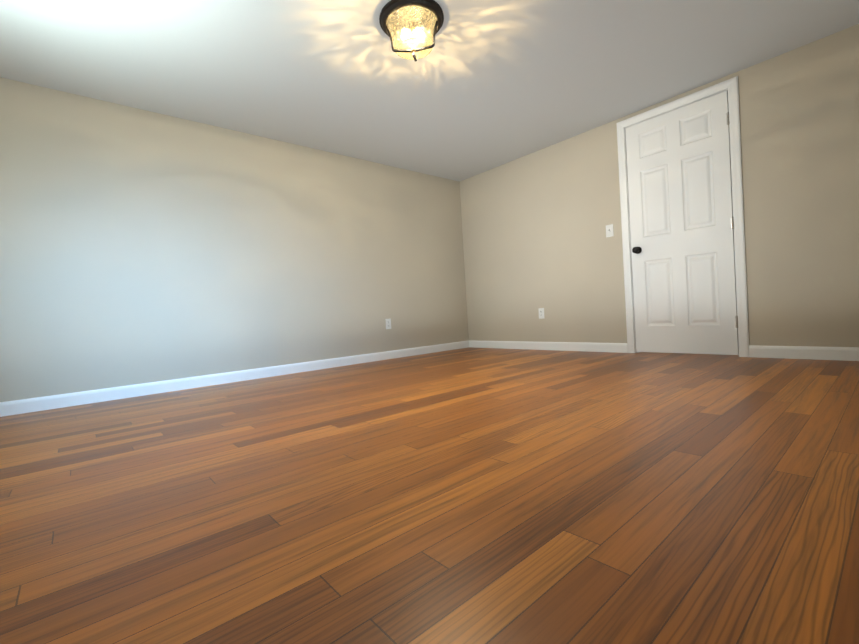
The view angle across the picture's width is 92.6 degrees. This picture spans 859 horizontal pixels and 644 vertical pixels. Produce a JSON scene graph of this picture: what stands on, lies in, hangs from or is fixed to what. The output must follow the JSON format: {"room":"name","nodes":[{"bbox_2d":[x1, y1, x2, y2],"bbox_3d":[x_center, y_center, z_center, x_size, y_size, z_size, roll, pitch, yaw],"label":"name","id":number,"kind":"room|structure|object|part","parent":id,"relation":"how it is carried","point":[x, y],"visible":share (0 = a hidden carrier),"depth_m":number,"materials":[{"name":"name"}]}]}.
{"room":"empty room","nodes":[
{"label":"empty room","id":0,"kind":"room"},
{"bbox_2d":[0,77,468,401],"bbox_3d":[-1.339,-0.595,3.848,4.880,2.141,0.120,-5,2,-41],"label":"wall","id":1,"kind":"structure","parent":0,"point":[139,246],"depth_m":3.29,"materials":[{"name":"beige paint"}]},
{"bbox_2d":[0,341,467,416],"bbox_3d":[-1.233,0.428,3.822,4.640,0.089,0.014,-5,2,-41],"label":"baseboard","id":2,"kind":"structure","parent":1,"relation":"attached to","point":[14,407],"depth_m":3.26,"materials":[{"name":"white paint"}]},
{"bbox_2d":[385,319,390,328],"bbox_3d":[-0.451,0.021,4.512,0.070,0.114,0.008,-5,2,-41],"label":"electrical outlet","id":3,"kind":"object","parent":1,"relation":"attached to","point":[388,323],"visible":1,"depth_m":4.51,"materials":[{"name":"white plastic"}]},
{"bbox_2d":[0,347,858,643],"bbox_3d":[0.035,0.481,2.361,4.880,0.100,4.120,-5,2,-41],"label":"floor","id":4,"kind":"structure","parent":0,"point":[470,495],"depth_m":1.04,"materials":[{"name":"brown wood"}]},
{"bbox_2d":[0,0,858,181],"bbox_3d":[-0.102,-1.755,2.306,4.880,0.100,4.120,-5,2,-41],"label":"ceiling","id":5,"kind":"structure","parent":0,"point":[484,86],"depth_m":2.70,"materials":[{"name":"white paint"}]},
{"bbox_2d":[379,0,443,60],"bbox_3d":[-0.094,-1.595,2.313,0.363,0.220,0.363,-5,2,-41],"label":"ceiling light","id":6,"kind":"object","parent":5,"relation":"attached to","point":[410,28],"visible":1,"depth_m":2.23,"materials":[{"name":"yellow glass"}]},
{"bbox_2d":[460,24,858,346],"bbox_3d":[1.763,-0.785,3.887,0.120,2.141,3.880,-5,2,-41],"label":"wall","id":7,"kind":"structure","parent":0,"point":[534,224],"depth_m":3.06,"materials":[{"name":"beige paint"}]},
{"bbox_2d":[538,308,543,318],"bbox_3d":[1.221,-0.094,4.482,0.008,0.114,0.070,-5,2,-41],"label":"electrical outlet","id":8,"kind":"object","parent":7,"relation":"attached to","point":[541,313],"visible":1,"depth_m":4.48,"materials":[{"name":"white plastic"}]},
{"bbox_2d":[468,340,627,352],"bbox_3d":[1.185,0.262,4.553,0.014,0.089,1.992,-5,2,-41],"label":"baseboard","id":9,"kind":"structure","parent":7,"relation":"attached to","point":[561,346],"depth_m":4.37,"materials":[{"name":"white paint"}]},
{"bbox_2d":[606,224,613,237],"bbox_3d":[1.689,-0.858,3.858,0.021,0.114,0.070,-5,2,-41],"label":"light switch","id":10,"kind":"object","parent":7,"relation":"attached to","point":[609,231],"visible":1,"depth_m":3.86,"materials":[{"name":"white plastic"}]},
{"bbox_2d":[625,91,738,354],"bbox_3d":[2.066,-0.744,3.419,0.106,2.022,0.776,-5,2,-41],"label":"door","id":11,"kind":"structure","parent":7,"relation":"in","point":[681,215],"depth_m":3.40,"materials":[{"name":"white paint"}]},
{"bbox_3d":[1.845,-0.640,3.659,0.071,0.064,0.064,-5,2,-41],"label":"knob","id":12,"kind":"part","parent":11,"relation":"part of","materials":[{"name":"black metal"}]},
{"bbox_3d":[2.320,-0.775,3.142,0.012,1.647,0.024,-5,2,-41],"label":"door hinges","id":13,"kind":"part","parent":11,"relation":"part of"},
{"bbox_2d":[616,76,748,356],"bbox_3d":[2.113,-0.778,3.470,0.137,2.106,0.905,-5,2,-41],"label":"door frame","id":14,"kind":"structure","parent":7,"relation":"attached to","point":[730,86],"depth_m":3.15,"materials":[{"name":"white paint"}]},
{"bbox_2d":[749,345,858,360],"bbox_3d":[2.724,0.212,2.768,0.014,0.089,0.913,-5,2,-41],"label":"baseboard","id":15,"kind":"structure","parent":7,"relation":"attached to","point":[788,352],"depth_m":2.87,"materials":[{"name":"white paint"}]}
]}

